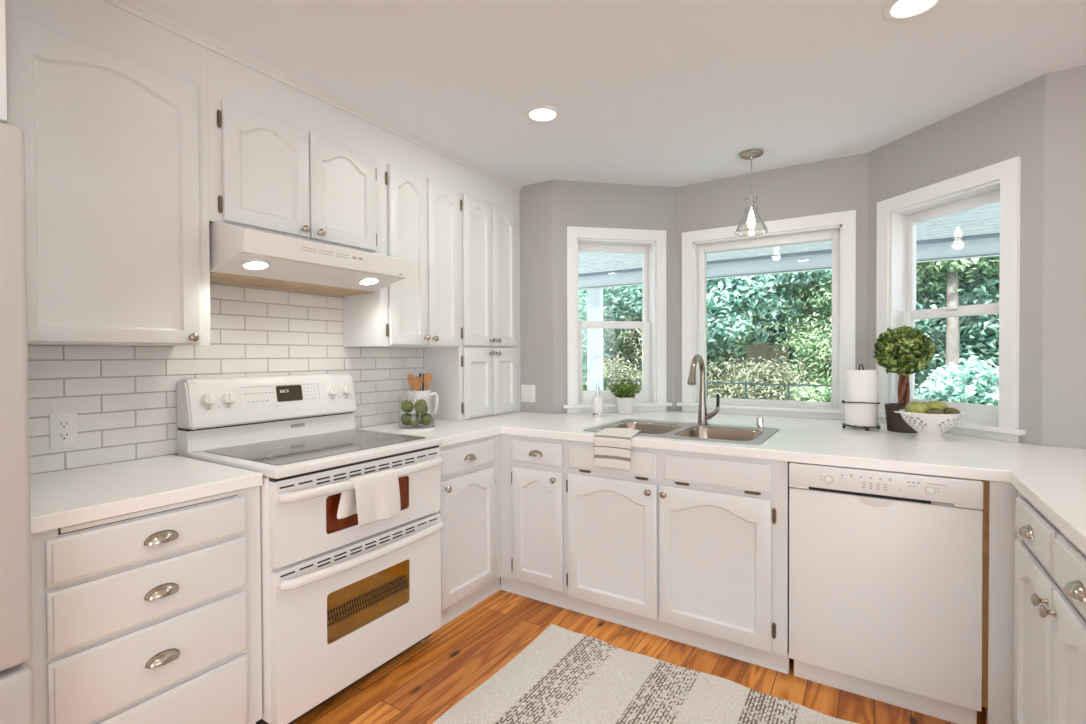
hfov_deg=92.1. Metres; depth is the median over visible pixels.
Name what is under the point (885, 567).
dishwasher
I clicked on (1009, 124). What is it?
wall
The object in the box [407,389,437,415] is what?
pitcher
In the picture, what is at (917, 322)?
leafy tree
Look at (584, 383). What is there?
tree
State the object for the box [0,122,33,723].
refrigerator
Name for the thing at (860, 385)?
paper towel roll
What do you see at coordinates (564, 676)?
woven rug
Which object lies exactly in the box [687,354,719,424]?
faucet
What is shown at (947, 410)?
avocado
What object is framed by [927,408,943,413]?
avocado
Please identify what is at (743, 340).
tree
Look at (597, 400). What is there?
soap dispenser
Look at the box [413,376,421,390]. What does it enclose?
wooden spatula
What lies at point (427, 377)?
wooden spatula
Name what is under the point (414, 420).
apple
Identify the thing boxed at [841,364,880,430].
paper towel holder
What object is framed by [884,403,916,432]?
pot
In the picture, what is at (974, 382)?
bush
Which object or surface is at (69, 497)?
countertop
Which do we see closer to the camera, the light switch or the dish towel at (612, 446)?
the dish towel at (612, 446)
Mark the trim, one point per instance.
(133, 7)
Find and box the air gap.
[755,417,764,428]
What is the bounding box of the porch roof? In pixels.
[578,202,999,289]
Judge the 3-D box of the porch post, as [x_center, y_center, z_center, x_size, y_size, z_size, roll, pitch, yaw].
[0.707,0.153,7.089,0.190,2.307,0.110,0,1,32]
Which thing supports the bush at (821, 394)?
on the ground
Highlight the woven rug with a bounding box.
[432,624,858,723]
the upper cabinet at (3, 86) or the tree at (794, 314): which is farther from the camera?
the tree at (794, 314)
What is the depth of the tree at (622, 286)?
14.41 m
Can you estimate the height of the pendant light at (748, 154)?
0.456 m
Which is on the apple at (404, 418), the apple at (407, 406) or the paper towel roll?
the apple at (407, 406)
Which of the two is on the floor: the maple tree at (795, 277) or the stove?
the stove
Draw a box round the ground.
[581,293,995,398]
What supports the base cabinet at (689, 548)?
on the floor
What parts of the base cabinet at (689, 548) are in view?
false drawer, door, knob, knob, door, false drawer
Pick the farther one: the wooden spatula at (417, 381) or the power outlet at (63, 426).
the wooden spatula at (417, 381)
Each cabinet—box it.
[0,0,6,122]
[5,0,210,346]
[24,486,261,723]
[207,49,379,253]
[343,127,459,347]
[423,163,520,420]
[435,434,500,626]
[500,434,570,609]
[566,440,789,673]
[981,480,1085,723]
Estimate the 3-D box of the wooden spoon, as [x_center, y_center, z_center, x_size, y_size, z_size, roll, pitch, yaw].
[-0.731,0.202,2.946,0.059,0.275,0.011,0,1,0]
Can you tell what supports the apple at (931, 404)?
in the colander
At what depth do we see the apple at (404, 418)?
2.73 m
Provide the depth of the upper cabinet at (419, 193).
2.75 m
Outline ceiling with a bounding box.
[134,0,1085,186]
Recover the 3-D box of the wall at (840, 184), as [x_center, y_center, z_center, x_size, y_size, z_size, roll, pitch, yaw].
[1.428,0.050,3.376,1.130,2.500,0.160,0,1,32]
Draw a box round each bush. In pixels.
[603,307,709,389]
[707,350,826,401]
[782,379,830,401]
[915,356,998,405]
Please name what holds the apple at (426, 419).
in the glass jar
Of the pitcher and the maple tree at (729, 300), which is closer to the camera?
the pitcher
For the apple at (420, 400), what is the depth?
2.78 m
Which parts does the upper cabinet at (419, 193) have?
door, door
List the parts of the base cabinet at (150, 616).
drawer, drawer, drawer, cup pull, cup pull, cup pull, drawer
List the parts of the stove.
burner knob, burner knob, control panel, cooktop frame, burner knob, burner knob, oven door, oven door, handle, handle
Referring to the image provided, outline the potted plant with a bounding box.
[609,379,640,413]
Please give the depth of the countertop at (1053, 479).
2.15 m
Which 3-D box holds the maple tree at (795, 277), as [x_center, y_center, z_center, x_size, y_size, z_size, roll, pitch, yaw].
[4.441,-0.891,9.852,3.075,4.700,3.178,0,1,-17]
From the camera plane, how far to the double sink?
2.73 m
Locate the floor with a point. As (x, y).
(419, 685)
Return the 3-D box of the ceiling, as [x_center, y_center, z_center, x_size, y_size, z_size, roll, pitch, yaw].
[0.612,-1.212,-0.209,6.270,0.120,7.054,0,1,32]
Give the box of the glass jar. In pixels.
[398,399,434,431]
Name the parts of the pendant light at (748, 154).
lamp shade, bulb, cord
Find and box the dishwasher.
[789,462,982,723]
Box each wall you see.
[28,282,423,474]
[520,180,552,413]
[552,180,674,413]
[675,152,867,419]
[867,74,1044,445]
[1042,65,1085,448]
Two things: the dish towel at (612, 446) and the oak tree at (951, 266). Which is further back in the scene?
the oak tree at (951, 266)
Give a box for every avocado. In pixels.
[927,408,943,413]
[943,408,959,413]
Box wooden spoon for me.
[407,374,413,390]
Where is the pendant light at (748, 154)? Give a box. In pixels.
[735,149,767,236]
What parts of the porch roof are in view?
channel trim, channel trim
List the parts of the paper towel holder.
tension arm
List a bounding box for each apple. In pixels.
[401,400,413,412]
[401,413,410,424]
[408,414,420,426]
[414,399,426,406]
[415,402,427,414]
[420,413,432,424]
[907,401,928,418]
[924,401,943,409]
[935,399,948,408]
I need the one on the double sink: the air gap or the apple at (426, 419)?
the air gap
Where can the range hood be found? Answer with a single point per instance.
(239, 255)
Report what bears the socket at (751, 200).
attached to the pendant light at (748, 154)
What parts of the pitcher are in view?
handle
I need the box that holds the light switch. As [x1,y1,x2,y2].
[521,384,534,401]
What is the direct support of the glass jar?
on the countertop at (1053, 479)
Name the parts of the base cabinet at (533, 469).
cup pull, drawer, door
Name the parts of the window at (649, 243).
sash, sash, sill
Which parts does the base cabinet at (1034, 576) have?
filler panel, cup pull, door, drawer, knob, knob, door, drawer, cup pull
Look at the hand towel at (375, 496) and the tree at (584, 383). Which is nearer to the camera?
the hand towel at (375, 496)
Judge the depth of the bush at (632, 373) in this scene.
10.73 m
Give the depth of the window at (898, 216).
2.52 m
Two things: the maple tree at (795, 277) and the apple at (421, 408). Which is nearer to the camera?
the apple at (421, 408)
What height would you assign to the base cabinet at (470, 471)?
0.873 m
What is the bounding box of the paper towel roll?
[845,370,877,425]
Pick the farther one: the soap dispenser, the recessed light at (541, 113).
the soap dispenser
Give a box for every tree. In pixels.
[578,285,642,385]
[578,286,642,388]
[578,289,640,390]
[635,273,807,365]
[636,287,796,396]
[708,280,830,394]
[713,270,831,380]
[743,285,981,395]
[755,271,831,391]
[814,261,994,394]
[915,256,999,386]
[916,256,999,377]
[917,266,986,393]
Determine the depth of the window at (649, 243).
3.57 m
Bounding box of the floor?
[292,565,986,723]
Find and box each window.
[563,226,671,412]
[677,210,855,419]
[876,156,1025,441]
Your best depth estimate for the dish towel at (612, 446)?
2.47 m
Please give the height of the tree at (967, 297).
3.400 m
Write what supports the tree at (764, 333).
on the ground
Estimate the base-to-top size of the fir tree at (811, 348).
3.220 m
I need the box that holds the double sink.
[583,419,778,444]
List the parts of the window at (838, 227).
sill, sash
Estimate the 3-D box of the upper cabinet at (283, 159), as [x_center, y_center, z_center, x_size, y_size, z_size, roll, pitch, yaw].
[-1.110,-0.849,2.299,0.336,0.653,0.779,0,1,32]
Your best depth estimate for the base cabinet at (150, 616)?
1.47 m
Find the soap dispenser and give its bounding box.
[592,387,602,415]
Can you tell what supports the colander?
on the countertop at (1053, 479)
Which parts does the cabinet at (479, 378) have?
door, door, door, door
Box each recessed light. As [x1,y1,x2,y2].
[524,105,560,122]
[882,0,944,20]
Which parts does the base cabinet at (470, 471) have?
knob, drawer, door, cup pull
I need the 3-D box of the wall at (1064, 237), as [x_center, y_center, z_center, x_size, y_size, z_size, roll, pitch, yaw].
[3.457,0.067,1.390,3.176,2.500,0.160,0,1,32]
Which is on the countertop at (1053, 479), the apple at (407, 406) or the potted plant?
the potted plant
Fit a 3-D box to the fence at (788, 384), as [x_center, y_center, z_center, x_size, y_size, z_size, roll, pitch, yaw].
[3.565,0.889,8.412,9.000,1.160,0.030,0,1,32]
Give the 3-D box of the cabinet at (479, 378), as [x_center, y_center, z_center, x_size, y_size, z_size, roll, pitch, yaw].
[-0.424,-0.424,3.381,0.336,1.534,0.628,0,1,32]
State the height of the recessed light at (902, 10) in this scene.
0.008 m
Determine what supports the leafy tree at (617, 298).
on the ground
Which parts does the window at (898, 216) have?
sash, sill, sash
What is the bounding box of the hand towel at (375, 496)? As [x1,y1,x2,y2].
[337,469,400,527]
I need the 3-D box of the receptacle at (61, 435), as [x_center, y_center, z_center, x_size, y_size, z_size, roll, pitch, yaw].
[-1.632,0.252,1.785,0.002,0.031,0.034,0,1,32]
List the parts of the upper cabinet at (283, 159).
door, knob, knob, door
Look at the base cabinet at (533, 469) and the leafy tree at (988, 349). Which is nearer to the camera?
the base cabinet at (533, 469)
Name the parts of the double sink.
bowl, bowl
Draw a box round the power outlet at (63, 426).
[49,412,77,448]
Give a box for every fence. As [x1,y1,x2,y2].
[582,378,941,400]
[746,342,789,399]
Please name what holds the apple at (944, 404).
in the colander
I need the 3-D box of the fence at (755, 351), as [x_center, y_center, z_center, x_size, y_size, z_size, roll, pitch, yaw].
[4.884,0.457,11.395,0.865,1.760,0.060,0,1,32]
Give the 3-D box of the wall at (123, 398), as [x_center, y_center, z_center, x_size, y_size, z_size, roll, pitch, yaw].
[-2.115,0.091,1.195,0.170,2.500,6.466,0,1,32]
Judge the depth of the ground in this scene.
14.31 m
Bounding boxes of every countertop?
[30,454,262,533]
[355,411,1085,554]
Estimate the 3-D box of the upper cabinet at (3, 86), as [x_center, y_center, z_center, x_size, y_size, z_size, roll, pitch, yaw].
[-1.753,-0.863,1.026,0.619,0.589,0.874,0,1,32]
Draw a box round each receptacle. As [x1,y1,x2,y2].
[57,420,70,428]
[57,431,70,440]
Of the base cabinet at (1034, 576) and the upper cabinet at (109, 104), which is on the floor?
the base cabinet at (1034, 576)
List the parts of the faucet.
spout, lever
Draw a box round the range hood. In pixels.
[209,221,408,295]
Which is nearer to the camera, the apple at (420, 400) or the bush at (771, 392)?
the apple at (420, 400)
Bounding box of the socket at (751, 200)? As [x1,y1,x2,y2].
[749,192,753,211]
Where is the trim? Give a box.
[102,0,522,190]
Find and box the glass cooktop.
[204,429,425,464]
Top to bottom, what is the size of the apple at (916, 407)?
0.078 m
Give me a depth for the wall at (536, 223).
3.51 m
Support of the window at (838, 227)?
in the wall at (840, 184)
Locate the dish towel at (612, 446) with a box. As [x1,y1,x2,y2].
[594,428,640,470]
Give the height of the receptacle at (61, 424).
0.031 m
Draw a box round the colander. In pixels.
[894,409,965,441]
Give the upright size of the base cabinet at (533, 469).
0.873 m
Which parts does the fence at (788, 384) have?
post, rail, post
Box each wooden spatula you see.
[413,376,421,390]
[423,373,431,390]
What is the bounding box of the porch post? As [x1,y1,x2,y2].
[587,287,602,390]
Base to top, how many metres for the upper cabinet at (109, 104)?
1.110 m
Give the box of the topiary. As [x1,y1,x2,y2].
[873,325,936,432]
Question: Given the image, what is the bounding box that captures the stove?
[177,373,443,723]
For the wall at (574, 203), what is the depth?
3.50 m
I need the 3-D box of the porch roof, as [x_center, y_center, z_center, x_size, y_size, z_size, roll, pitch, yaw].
[2.728,-1.088,4.287,16.000,0.237,2.710,0,1,32]

